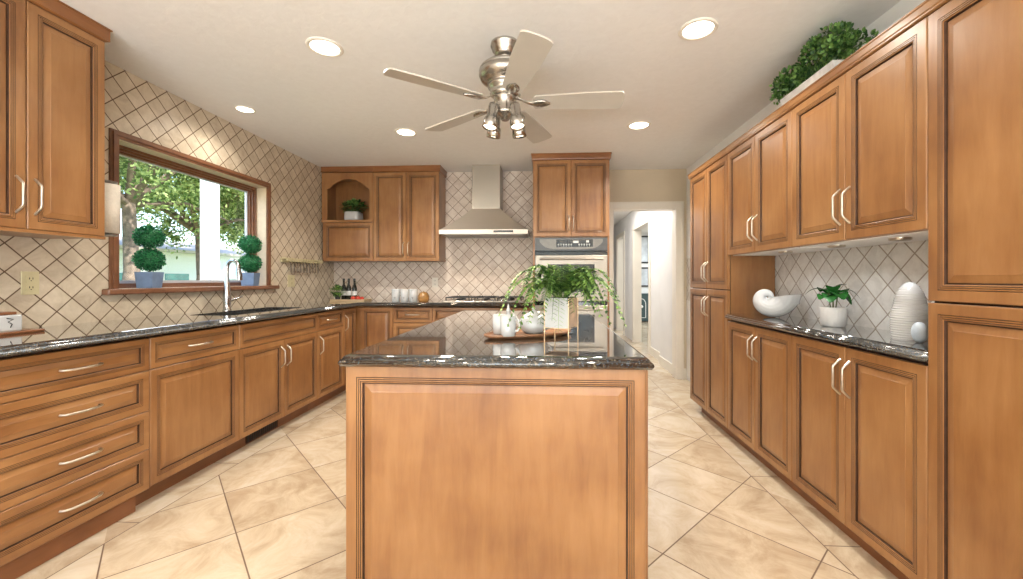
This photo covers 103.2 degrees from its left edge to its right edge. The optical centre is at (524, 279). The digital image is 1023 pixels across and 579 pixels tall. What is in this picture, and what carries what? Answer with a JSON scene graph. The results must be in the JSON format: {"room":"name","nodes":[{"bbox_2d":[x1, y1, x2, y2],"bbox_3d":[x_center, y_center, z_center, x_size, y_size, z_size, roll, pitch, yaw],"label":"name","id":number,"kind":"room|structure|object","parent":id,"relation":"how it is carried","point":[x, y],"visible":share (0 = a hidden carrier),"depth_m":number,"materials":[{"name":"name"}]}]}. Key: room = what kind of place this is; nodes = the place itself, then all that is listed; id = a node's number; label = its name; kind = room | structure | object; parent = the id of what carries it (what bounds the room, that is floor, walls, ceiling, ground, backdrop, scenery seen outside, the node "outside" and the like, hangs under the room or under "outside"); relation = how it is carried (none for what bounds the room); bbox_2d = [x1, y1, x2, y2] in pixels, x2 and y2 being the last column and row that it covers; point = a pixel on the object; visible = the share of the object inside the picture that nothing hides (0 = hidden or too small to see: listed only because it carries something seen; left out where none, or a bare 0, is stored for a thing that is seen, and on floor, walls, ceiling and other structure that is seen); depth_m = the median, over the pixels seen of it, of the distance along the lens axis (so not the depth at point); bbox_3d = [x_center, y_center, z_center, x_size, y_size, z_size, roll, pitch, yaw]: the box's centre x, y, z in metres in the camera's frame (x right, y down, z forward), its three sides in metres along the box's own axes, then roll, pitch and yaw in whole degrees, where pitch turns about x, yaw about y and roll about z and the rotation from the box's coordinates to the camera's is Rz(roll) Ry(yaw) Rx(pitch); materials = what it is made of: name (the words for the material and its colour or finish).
{"room":"kitchen","nodes":[
{"label":"kitchen","id":0,"kind":"room"},
{"bbox_2d":[0,61,333,327],"bbox_3d":[-2.608,-0.063,1.040,0.160,2.440,7.800,0,0,3],"label":"wall","id":1,"kind":"structure","parent":0,"point":[73,273],"depth_m":2.76,"materials":[{"name":"beige tile"}]},
{"bbox_2d":[21,271,38,294],"bbox_3d":[-2.471,0.019,2.026,0.009,0.116,0.072,0,0,3],"label":"wall outlet","id":2,"kind":"object","parent":1,"relation":"attached to","point":[29,280],"visible":1,"depth_m":2.02,"materials":[{"name":"beige plastic"}]},
{"bbox_2d":[26,276,35,281],"bbox_3d":[-2.468,-0.003,2.026,0.003,0.030,0.034,0,0,3],"label":"socket","id":3,"kind":"object","parent":2,"relation":"attached to","point":[28,278],"depth_m":2.02,"materials":[{"name":"beige plastic"}]},
{"bbox_2d":[26,284,35,290],"bbox_3d":[-2.468,0.041,2.026,0.003,0.030,0.034,0,0,3],"label":"socket","id":4,"kind":"object","parent":2,"relation":"attached to","point":[29,287],"depth_m":2.03,"materials":[{"name":"beige plastic"}]},
{"bbox_2d":[0,0,112,239],"bbox_3d":[-2.312,-0.742,1.610,0.362,1.078,0.978,0,0,3],"label":"upper cabinet","id":5,"kind":"object","parent":1,"relation":"attached to","point":[52,54],"visible":1,"depth_m":1.85,"materials":[{"name":"brown wood"}]},
{"bbox_2d":[102,180,120,236],"bbox_3d":[-2.241,-0.378,2.151,0.112,0.294,0.144,0,0,3],"label":"paper towel roll","id":6,"kind":"object","parent":5,"relation":"attached to","point":[112,190],"visible":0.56,"depth_m":2.15,"materials":[{"name":"white paper"}]},
{"bbox_2d":[102,128,279,294],"bbox_3d":[-2.471,-0.402,3.108,0.205,0.986,1.513,0,0,3],"label":"window","id":7,"kind":"structure","parent":1,"relation":"in","point":[257,192],"depth_m":3.04,"materials":[{"name":"brown wood"}]},
{"bbox_2d":[131,224,166,287],"bbox_3d":[-2.458,-0.152,2.654,0.178,0.418,0.178,0,0,-9],"label":"potted topiary","id":8,"kind":"object","parent":7,"relation":"on","point":[149,237],"visible":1,"depth_m":2.62,"materials":[{"name":"plant"}]},
{"bbox_2d":[134,272,163,287],"bbox_3d":[-2.458,0.005,2.654,0.104,0.105,0.104,0,0,-9],"label":"pot","id":9,"kind":"object","parent":8,"relation":"on","point":[143,279],"depth_m":2.61,"materials":[{"name":"ceramic"}]},
{"bbox_2d":[238,235,262,285],"bbox_3d":[-2.409,-0.168,3.559,0.190,0.451,0.184,0,0,-9],"label":"potted topiary","id":10,"kind":"object","parent":7,"relation":"on","point":[249,244],"visible":0.98,"depth_m":3.52,"materials":[{"name":"plant"}]},
{"bbox_2d":[241,273,259,285],"bbox_3d":[-2.410,0.001,3.558,0.112,0.113,0.112,0,0,-9],"label":"pot","id":11,"kind":"object","parent":10,"relation":"on","point":[249,279],"depth_m":3.51,"materials":[{"name":"ceramic"}]},
{"bbox_2d":[288,275,294,286],"bbox_3d":[-2.361,0.017,4.101,0.009,0.120,0.110,0,0,3],"label":"wall outlet","id":12,"kind":"object","parent":1,"relation":"attached to","point":[291,278],"visible":1,"depth_m":4.10,"materials":[{"name":"beige plastic"}]},
{"bbox_2d":[280,258,322,263],"bbox_3d":[-2.327,-0.188,4.262,0.060,0.046,0.665,0,0,3],"label":"utensil rack","id":13,"kind":"object","parent":1,"relation":"attached to","point":[292,260],"visible":1,"depth_m":4.19,"materials":[{"name":"beige wood"}]},
{"bbox_2d":[16,321,897,578],"bbox_3d":[1.861,1.217,4.407,8.750,0.120,15.400,0,0,3],"label":"floor","id":14,"kind":"structure","parent":0,"point":[273,507],"depth_m":1.97,"materials":[{"name":"tile"}]},
{"bbox_2d":[0,337,148,578],"bbox_3d":[-2.182,0.723,1.683,0.613,0.868,0.759,0,0,3],"label":"base cabinet","id":15,"kind":"object","parent":14,"relation":"on","point":[74,421],"visible":1,"depth_m":1.70,"materials":[{"name":"brown wood"}]},
{"bbox_2d":[0,299,532,356],"bbox_3d":[-1.195,0.262,3.059,2.444,0.038,3.614,0,0,3],"label":"countertop","id":16,"kind":"structure","parent":15,"relation":"on","point":[78,334],"depth_m":2.23,"materials":[{"name":"stone"}]},
{"bbox_2d":[0,311,44,335],"bbox_3d":[-2.354,0.194,1.687,0.200,0.098,0.430,0,0,3],"label":"bread box","id":17,"kind":"object","parent":16,"relation":"on","point":[10,322],"visible":1,"depth_m":1.79,"materials":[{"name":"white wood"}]},
{"bbox_2d":[222,259,242,310],"bbox_3d":[-2.263,0.041,3.191,0.151,0.404,0.152,0,0,3],"label":"faucet","id":18,"kind":"object","parent":16,"relation":"on","point":[227,299],"visible":1,"depth_m":3.13,"materials":[{"name":"metal"}]},
{"bbox_2d":[236,314,300,324],"bbox_3d":[-2.097,0.369,3.126,0.330,0.175,0.830,0,0,3],"label":"sink","id":19,"kind":"object","parent":16,"relation":"in","point":[300,314],"visible":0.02,"depth_m":3.06,"materials":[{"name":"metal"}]},
{"bbox_2d":[330,299,371,301],"bbox_3d":[-1.925,0.231,4.493,0.380,0.024,0.200,0,0,3],"label":"wooden tray","id":20,"kind":"object","parent":16,"relation":"on","point":[331,300],"visible":0.95,"depth_m":4.39,"materials":[{"name":"brown wood"}]},
{"bbox_2d":[329,284,345,298],"bbox_3d":[-2.054,0.142,4.449,0.210,0.177,0.122,0,0,3],"label":"potted herb","id":21,"kind":"object","parent":20,"relation":"on","point":[336,295],"visible":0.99,"depth_m":4.43,"materials":[{"name":"green plant"}]},
{"bbox_2d":[341,278,345,298],"bbox_3d":[-2.036,0.110,4.564,0.055,0.240,0.055,0,0,3],"label":"wine bottle","id":22,"kind":"object","parent":20,"relation":"on","point":[343,296],"visible":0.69,"depth_m":4.54,"materials":[{"name":"black glass"}]},
{"bbox_2d":[346,278,350,298],"bbox_3d":[-1.976,0.110,4.556,0.055,0.240,0.055,0,0,3],"label":"wine bottle","id":23,"kind":"object","parent":20,"relation":"on","point":[348,288],"visible":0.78,"depth_m":4.54,"materials":[{"name":"black glass"}]},
{"bbox_2d":[352,278,356,296],"bbox_3d":[-1.913,0.110,4.558,0.055,0.240,0.055,0,0,3],"label":"wine bottle","id":24,"kind":"object","parent":20,"relation":"on","point":[354,287],"visible":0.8,"depth_m":4.54,"materials":[{"name":"black glass"}]},
{"bbox_2d":[392,289,399,301],"bbox_3d":[-1.397,0.174,4.400,0.088,0.138,0.088,0,0,3],"label":"canister","id":25,"kind":"object","parent":16,"relation":"on","point":[395,292],"visible":1,"depth_m":4.36,"materials":[{"name":"white ceramic"}]},
{"bbox_2d":[400,289,408,301],"bbox_3d":[-1.301,0.174,4.395,0.088,0.138,0.088,0,0,3],"label":"canister","id":26,"kind":"object","parent":16,"relation":"on","point":[404,292],"visible":1,"depth_m":4.36,"materials":[{"name":"white ceramic"}]},
{"bbox_2d":[409,289,417,301],"bbox_3d":[-1.205,0.174,4.390,0.088,0.138,0.088,0,0,3],"label":"canister","id":27,"kind":"object","parent":16,"relation":"on","point":[412,292],"visible":1,"depth_m":4.35,"materials":[{"name":"white ceramic"}]},
{"bbox_2d":[418,291,428,301],"bbox_3d":[-1.102,0.185,4.425,0.124,0.116,0.124,0,0,3],"label":"jar","id":28,"kind":"object","parent":16,"relation":"on","point":[423,296],"visible":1,"depth_m":4.38,"materials":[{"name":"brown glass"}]},
{"bbox_2d":[441,296,525,301],"bbox_3d":[-0.432,0.218,4.509,0.880,0.050,0.460,0,0,3],"label":"cooktop","id":29,"kind":"object","parent":16,"relation":"in","point":[459,298],"visible":1,"depth_m":4.38,"materials":[{"name":"silver metal"}]},
{"bbox_2d":[136,324,238,505],"bbox_3d":[-2.146,0.723,2.361,0.613,0.868,0.598,0,0,3],"label":"base cabinet","id":30,"kind":"object","parent":14,"relation":"on","point":[194,374],"visible":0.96,"depth_m":2.29,"materials":[{"name":"brown wood"}]},
{"bbox_2d":[226,313,316,455],"bbox_3d":[-2.107,0.727,3.114,0.612,0.860,0.909,0,0,3],"label":"base cabinet","id":31,"kind":"object","parent":14,"relation":"on","point":[278,363],"visible":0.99,"depth_m":3.01,"materials":[{"name":"brown wood"}]},
{"bbox_2d":[245,420,277,443],"bbox_3d":[-1.927,1.107,2.984,0.014,0.076,0.330,0,0,3],"label":"vent grille","id":32,"kind":"object","parent":31,"relation":"attached to","point":[259,433],"depth_m":2.96,"materials":[{"name":"black metal"}]},
{"bbox_2d":[301,309,342,410],"bbox_3d":[-2.070,0.723,3.794,0.613,0.868,0.453,0,0,3],"label":"base cabinet","id":33,"kind":"object","parent":14,"relation":"on","point":[329,331],"visible":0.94,"depth_m":3.75,"materials":[{"name":"brown wood"}]},
{"bbox_2d":[335,306,393,395],"bbox_3d":[-1.860,0.723,4.453,0.964,0.868,0.884,0,0,3],"label":"base cabinet","id":34,"kind":"object","parent":14,"relation":"on","point":[363,326],"visible":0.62,"depth_m":4.28,"materials":[{"name":"brown wood"}]},
{"bbox_2d":[393,306,433,336],"bbox_3d":[-1.161,0.723,4.534,0.420,0.868,0.628,0,0,3],"label":"base cabinet","id":35,"kind":"object","parent":14,"relation":"on","point":[405,318],"visible":0.32,"depth_m":4.26,"materials":[{"name":"brown wood"}]},
{"bbox_2d":[433,306,532,321],"bbox_3d":[-0.425,0.723,4.495,1.055,0.868,0.628,0,0,3],"label":"base cabinet","id":36,"kind":"object","parent":14,"relation":"on","point":[439,312],"visible":0.1,"depth_m":4.24,"materials":[{"name":"brown wood"}]},
{"bbox_2d":[346,367,647,578],"bbox_3d":[-0.051,0.719,2.200,0.991,0.876,1.812,0,0,3],"label":"kitchen island","id":37,"kind":"object","parent":14,"relation":"on","point":[452,473],"visible":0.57,"depth_m":1.30,"materials":[{"name":"brown wood"}]},
{"bbox_2d":[338,311,654,369],"bbox_3d":[-0.049,0.262,2.207,0.996,0.038,1.882,0,0,3],"label":"island countertop","id":38,"kind":"structure","parent":37,"relation":"on","point":[457,340],"depth_m":1.40,"materials":[{"name":"stone"}]},
{"bbox_2d":[484,328,570,338],"bbox_3d":[0.018,0.234,1.746,0.416,0.018,0.201,0,0,-27],"label":"serving tray","id":39,"kind":"object","parent":38,"relation":"on","point":[550,332],"visible":0.66,"depth_m":1.68,"materials":[{"name":"brown wood"}]},
{"bbox_2d":[493,314,506,333],"bbox_3d":[-0.107,0.189,1.722,0.059,0.082,0.078,0,0,-12],"label":"mug","id":40,"kind":"object","parent":39,"relation":"on","point":[496,319],"visible":0.57,"depth_m":1.69,"materials":[{"name":"white ceramic"}]},
{"bbox_2d":[506,304,510,314],"bbox_3d":[-0.071,0.169,1.778,0.042,0.122,0.042,0,0,3],"label":"milk bottle","id":41,"kind":"object","parent":39,"relation":"on","point":[508,310],"visible":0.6,"depth_m":1.77,"materials":[{"name":"white ceramic"}]},
{"bbox_2d":[500,315,520,336],"bbox_3d":[-0.057,0.188,1.642,0.081,0.084,0.063,0,0,-8],"label":"mug","id":42,"kind":"object","parent":39,"relation":"on","point":[510,331],"visible":0.95,"depth_m":1.62,"materials":[{"name":"white ceramic"}]},
{"bbox_2d":[513,308,551,333],"bbox_3d":[0.035,0.174,1.738,0.137,0.111,0.150,0,0,-25],"label":"teapot","id":43,"kind":"object","parent":39,"relation":"on","point":[534,328],"visible":0.66,"depth_m":1.69,"materials":[{"name":"white ceramic"}]},
{"bbox_2d":[520,314,545,333],"bbox_3d":[0.040,0.188,1.735,0.129,0.084,0.129,0,0,23],"label":"pot","id":44,"kind":"object","parent":43,"relation":"attached to","point":[534,328],"depth_m":1.68,"materials":[{"name":"white ceramic"}]},
{"bbox_2d":[498,263,626,342],"bbox_3d":[0.151,0.089,1.612,0.378,0.307,0.407,0,0,-44],"label":"potted fern","id":45,"kind":"object","parent":38,"relation":"on","point":[560,312],"visible":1,"depth_m":1.56,"materials":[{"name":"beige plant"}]},
{"bbox_2d":[549,297,576,327],"bbox_3d":[0.147,0.129,1.611,0.096,0.116,0.096,0,0,28],"label":"planter","id":46,"kind":"object","parent":45,"relation":"attached to","point":[569,319],"depth_m":1.57,"materials":[{"name":"white ceramic"}]},
{"bbox_2d":[531,152,611,327],"bbox_3d":[0.490,-0.062,4.426,0.813,2.438,0.688,0,0,3],"label":"tall cabinet","id":47,"kind":"object","parent":14,"relation":"on","point":[571,190],"visible":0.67,"depth_m":4.12,"materials":[{"name":"brown wood"}]},
{"bbox_2d":[535,237,606,325],"bbox_3d":[0.488,0.184,4.390,0.731,1.215,0.661,0,0,3],"label":"wall oven","id":48,"kind":"object","parent":47,"relation":"in","point":[580,252],"visible":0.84,"depth_m":4.11,"materials":[{"name":"silver metal"}]},
{"bbox_2d":[641,293,647,320],"bbox_3d":[3.171,0.772,11.062,0.600,0.770,0.332,0,0,3],"label":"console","id":49,"kind":"object","parent":14,"relation":"on","point":[644,296],"visible":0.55,"depth_m":10.94,"materials":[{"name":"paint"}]},
{"bbox_2d":[688,148,774,440],"bbox_3d":[1.617,0.107,3.271,0.367,2.099,0.771,0,0,3],"label":"pantry cabinet","id":50,"kind":"object","parent":14,"relation":"on","point":[721,283],"visible":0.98,"depth_m":3.12,"materials":[{"name":"brown wood"}]},
{"bbox_2d":[728,320,804,498],"bbox_3d":[1.577,0.722,2.507,0.367,0.870,0.759,0,0,3],"label":"base cabinet","id":51,"kind":"object","parent":14,"relation":"on","point":[759,357],"visible":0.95,"depth_m":2.44,"materials":[{"name":"brown wood"}]},
{"bbox_2d":[792,334,927,578],"bbox_3d":[1.536,0.722,1.750,0.367,0.870,0.759,0,0,3],"label":"base cabinet","id":52,"kind":"object","parent":14,"relation":"on","point":[860,415],"visible":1,"depth_m":1.64,"materials":[{"name":"brown wood"}]},
{"bbox_2d":[725,313,927,361],"bbox_3d":[1.567,0.262,2.128,0.353,0.038,1.516,0,0,3],"label":"countertop","id":53,"kind":"structure","parent":52,"relation":"on","point":[880,340],"depth_m":1.85,"materials":[{"name":"stone"}]},
{"bbox_2d":[753,289,801,316],"bbox_3d":[1.600,0.152,2.569,0.265,0.178,0.141,0,0,32],"label":"shell bowl","id":54,"kind":"object","parent":53,"relation":"on","point":[777,306],"visible":1,"depth_m":2.54,"materials":[{"name":"white ceramic"}]},
{"bbox_2d":[807,284,858,326],"bbox_3d":[1.591,0.133,2.096,0.150,0.219,0.182,0,0,-19],"label":"potted plant","id":55,"kind":"object","parent":53,"relation":"on","point":[830,316],"visible":1,"depth_m":2.06,"materials":[{"name":"green plant"}]},
{"bbox_2d":[889,282,927,340],"bbox_3d":[1.580,0.127,1.661,0.129,0.232,0.129,0,0,3],"label":"ribbed vase","id":56,"kind":"object","parent":53,"relation":"on","point":[909,307],"visible":0.83,"depth_m":1.63,"materials":[{"name":"white ceramic"}]},
{"bbox_2d":[911,322,927,342],"bbox_3d":[1.509,0.203,1.547,0.044,0.080,0.056,0,0,3],"label":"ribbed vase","id":57,"kind":"object","parent":53,"relation":"on","point":[919,330],"visible":0.98,"depth_m":1.53,"materials":[{"name":"ceramic"}]},
{"bbox_2d":[922,0,1022,578],"bbox_3d":[1.492,0.107,0.911,0.367,2.099,0.920,0,0,3],"label":"pantry cabinet","id":58,"kind":"object","parent":14,"relation":"on","point":[975,47],"visible":1,"depth_m":1.23,"materials":[{"name":"brown wood"}]},
{"bbox_2d":[60,0,900,232],"bbox_3d":[1.861,-1.358,4.407,8.750,0.150,15.400,0,0,3],"label":"ceiling","id":59,"kind":"structure","parent":0,"point":[216,56],"depth_m":2.43,"materials":[{"name":"white paint"}]},
{"bbox_2d":[234,105,255,113],"bbox_3d":[-2.105,-1.278,3.051,0.140,0.008,0.140,0,0,3],"label":"recessed light","id":60,"kind":"object","parent":59,"relation":"in","point":[245,109],"visible":1,"depth_m":3.05,"materials":[{"name":"white"}]},
{"bbox_2d":[305,37,343,56],"bbox_3d":[-1.102,-1.278,2.237,0.190,0.008,0.190,0,0,3],"label":"recessed light","id":61,"kind":"object","parent":59,"relation":"in","point":[322,46],"visible":1,"depth_m":2.23,"materials":[{"name":"beige paint"}]},
{"bbox_2d":[395,128,416,136],"bbox_3d":[-1.032,-1.278,3.528,0.190,0.008,0.190,0,0,3],"label":"recessed light","id":62,"kind":"object","parent":59,"relation":"in","point":[407,132],"visible":1,"depth_m":3.53,"materials":[{"name":"beige paint"}]},
{"bbox_2d":[383,30,624,142],"bbox_3d":[-0.060,-1.037,2.205,1.185,0.491,1.234,0,0,3],"label":"ceiling fan","id":63,"kind":"object","parent":59,"relation":"hanging from","point":[506,74],"visible":1,"depth_m":2.13,"materials":[{"name":"silver metal"}]},
{"bbox_2d":[627,121,650,129],"bbox_3d":[0.952,-1.278,3.367,0.190,0.008,0.190,0,0,3],"label":"recessed light","id":64,"kind":"object","parent":59,"relation":"in","point":[637,125],"visible":1,"depth_m":3.37,"materials":[{"name":"beige paint"}]},
{"bbox_2d":[678,17,718,40],"bbox_3d":[0.889,-1.278,2.076,0.190,0.008,0.190,0,0,3],"label":"recessed light","id":65,"kind":"object","parent":59,"relation":"in","point":[703,27],"visible":1,"depth_m":2.07,"materials":[{"name":"beige paint"}]},
{"bbox_2d":[334,169,685,368],"bbox_3d":[-0.237,-0.063,4.879,4.490,2.440,0.120,0,0,3],"label":"wall","id":66,"kind":"structure","parent":0,"point":[472,267],"depth_m":4.83,"materials":[{"name":"beige tile"}]},
{"bbox_2d":[321,166,375,261],"bbox_3d":[-2.012,-0.744,4.752,0.600,1.076,0.313,0,0,3],"label":"upper cabinet","id":67,"kind":"object","parent":66,"relation":"attached to","point":[343,240],"visible":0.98,"depth_m":4.62,"materials":[{"name":"brown wood"}]},
{"bbox_2d":[339,198,367,222],"bbox_3d":[-1.995,-0.797,4.740,0.341,0.307,0.260,0,0,3],"label":"potted plant","id":68,"kind":"object","parent":67,"relation":"in","point":[354,214],"visible":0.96,"depth_m":4.67,"materials":[{"name":"green plant"}]},
{"bbox_2d":[372,165,446,261],"bbox_3d":[-1.322,-0.744,4.706,0.779,1.076,0.332,0,0,3],"label":"upper cabinet","id":69,"kind":"object","parent":66,"relation":"attached to","point":[409,201],"visible":1,"depth_m":4.58,"materials":[{"name":"brown wood"}]},
{"bbox_2d":[432,278,437,286],"bbox_3d":[-1.074,0.037,4.859,0.072,0.116,0.009,0,0,3],"label":"wall outlet","id":70,"kind":"object","parent":66,"relation":"attached to","point":[434,280],"visible":1,"depth_m":4.86,"materials":[{"name":"beige paint"}]},
{"bbox_2d":[439,164,529,238],"bbox_3d":[-0.428,-0.883,4.577,0.958,0.800,0.501,0,0,3],"label":"range hood","id":71,"kind":"object","parent":66,"relation":"attached to","point":[486,219],"visible":1,"depth_m":4.51,"materials":[{"name":"silver metal"}]},
{"bbox_2d":[609,201,683,378],"bbox_3d":[1.403,0.126,4.783,0.893,2.060,0.158,0,0,3],"label":"door frame","id":72,"kind":"structure","parent":66,"relation":"in","point":[677,207],"depth_m":4.71,"materials":[{"name":"beige paint"}]},
{"bbox_2d":[684,369,686,378],"bbox_3d":[1.864,1.097,4.699,0.034,0.120,0.016,0,0,3],"label":"baseboard","id":73,"kind":"structure","parent":66,"relation":"attached to","point":[685,370],"depth_m":4.69,"materials":[{"name":"beige paint"}]},
{"bbox_2d":[614,211,671,362],"bbox_3d":[2.091,-0.063,8.361,0.190,2.440,7.080,0,0,3],"label":"wall","id":74,"kind":"structure","parent":0,"point":[661,221],"depth_m":5.95,"materials":[{"name":"grey paint"}]},
{"bbox_2d":[616,231,624,335],"bbox_3d":[2.146,0.082,8.799,0.148,2.150,0.980,0,0,3],"label":"door","id":75,"kind":"structure","parent":74,"relation":"in","point":[620,244],"depth_m":9.18,"materials":[{"name":"beige paint"}]},
{"bbox_2d":[632,215,650,353],"bbox_3d":[2.045,0.082,6.901,0.148,2.150,1.280,0,0,3],"label":"door frame","id":76,"kind":"structure","parent":74,"relation":"in","point":[636,234],"depth_m":7.44,"materials":[{"name":"beige paint"}]},
{"bbox_2d":[650,346,671,373],"bbox_3d":[1.873,1.097,5.553,0.086,0.120,1.430,0,0,3],"label":"baseboard","id":77,"kind":"structure","parent":74,"relation":"attached to","point":[663,362],"depth_m":5.38,"materials":[{"name":"beige paint"}]},
{"bbox_2d":[641,233,647,292],"bbox_3d":[4.476,-0.063,11.229,4.250,2.440,0.100,0,0,3],"label":"wall","id":78,"kind":"structure","parent":0,"point":[643,289],"depth_m":11.24,"materials":[{"name":"paint"}]},
{"bbox_2d":[641,236,647,262],"bbox_3d":[3.240,-0.823,11.229,0.440,0.760,0.030,0,0,3],"label":"framed picture","id":79,"kind":"object","parent":78,"relation":"attached to","point":[644,239],"visible":0.37,"depth_m":11.22,"materials":[{"name":"black paper"}]},
{"bbox_2d":[641,267,647,286],"bbox_3d":[3.240,-0.063,11.229,0.440,0.540,0.030,0,0,3],"label":"framed picture","id":80,"kind":"object","parent":78,"relation":"attached to","point":[644,270],"visible":0.37,"depth_m":11.22,"materials":[{"name":"black paper"}]},
{"bbox_2d":[686,0,933,380],"bbox_3d":[1.735,-0.063,0.809,0.120,2.440,7.800,0,0,3],"label":"wall","id":81,"kind":"structure","parent":0,"point":[875,273],"depth_m":2.16,"materials":[{"name":"tile"}]},
{"bbox_2d":[725,101,852,255],"bbox_3d":[1.577,-0.554,2.507,0.367,0.776,0.759,0,0,3],"label":"upper cabinet","id":82,"kind":"object","parent":81,"relation":"attached to","point":[760,159],"visible":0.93,"depth_m":2.43,"materials":[{"name":"brown wood"}]},
{"bbox_2d":[778,251,792,252],"bbox_3d":[1.550,-0.161,2.405,0.072,0.011,0.072,0,0,3],"label":"puck light","id":83,"kind":"object","parent":82,"relation":"attached to","point":[778,251],"visible":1,"depth_m":2.38,"materials":[{"name":"silver metal"}]},
{"bbox_2d":[789,3,928,246],"bbox_3d":[1.536,-0.554,1.750,0.367,0.776,0.759,0,0,3],"label":"upper cabinet","id":84,"kind":"object","parent":81,"relation":"attached to","point":[860,130],"visible":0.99,"depth_m":1.64,"materials":[{"name":"brown wood"}]},
{"bbox_2d":[769,21,878,105],"bbox_3d":[1.536,-1.111,2.134,0.228,0.338,0.654,0,0,3],"label":"planter","id":85,"kind":"object","parent":84,"relation":"on","point":[833,45],"visible":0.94,"depth_m":2.03,"materials":[{"name":"plant"}]},
{"bbox_2d":[827,245,845,247],"bbox_3d":[1.527,-0.161,1.983,0.072,0.011,0.072,0,0,3],"label":"puck light","id":86,"kind":"object","parent":84,"relation":"attached to","point":[828,246],"visible":0.98,"depth_m":1.97,"materials":[{"name":"silver metal"}]},
{"bbox_2d":[888,237,911,240],"bbox_3d":[1.508,-0.161,1.626,0.072,0.011,0.072,0,0,3],"label":"puck light","id":87,"kind":"object","parent":84,"relation":"attached to","point":[895,238],"visible":1,"depth_m":1.61,"materials":[{"name":"silver metal"}]},
{"label":"outside","id":88,"kind":"structure","parent":0,"visible":0},
{"bbox_3d":[-35.534,1.557,16.907,67.240,0.200,110.000,0,0,3],"label":"ground","id":89,"kind":"structure","parent":88,"visible":0},
{"bbox_2d":[119,156,231,279],"bbox_3d":[-10.154,-2.745,10.203,7.096,8.430,7.896,0,0,-8],"label":"broadleaf tree","id":90,"kind":"object","parent":89,"relation":"on","point":[136,190],"visible":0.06,"depth_m":10.17,"materials":[{"name":"green plant"}]},
{"bbox_2d":[119,160,244,279],"bbox_3d":[-11.645,-2.386,14.126,6.488,7.715,6.331,0,0,40],"label":"broadleaf tree","id":91,"kind":"object","parent":89,"relation":"on","point":[237,198],"visible":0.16,"depth_m":14.15,"materials":[{"name":"green plant"}]},
{"bbox_2d":[119,236,244,279],"bbox_3d":[-16.627,-0.168,16.905,6.200,3.250,19.200,0,0,3],"label":"house","id":92,"kind":"structure","parent":89,"relation":"on","point":[184,267],"depth_m":17.85,"materials":[{"name":"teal paint"}]},
{"bbox_2d":[200,179,219,279],"bbox_3d":[-4.827,-0.343,6.215,0.260,3.600,0.260,0,0,3],"label":"porch column","id":93,"kind":"structure","parent":89,"relation":"on","point":[209,191],"depth_m":6.13,"materials":[{"name":"white paint"}]},
{"bbox_2d":[189,187,244,244],"bbox_3d":[-11.362,-2.451,17.741,6.010,7.844,6.539,0,0,-36],"label":"broadleaf tree","id":94,"kind":"object","parent":89,"relation":"on","point":[228,187],"visible":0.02,"depth_m":16.96,"materials":[{"name":"green plant"}]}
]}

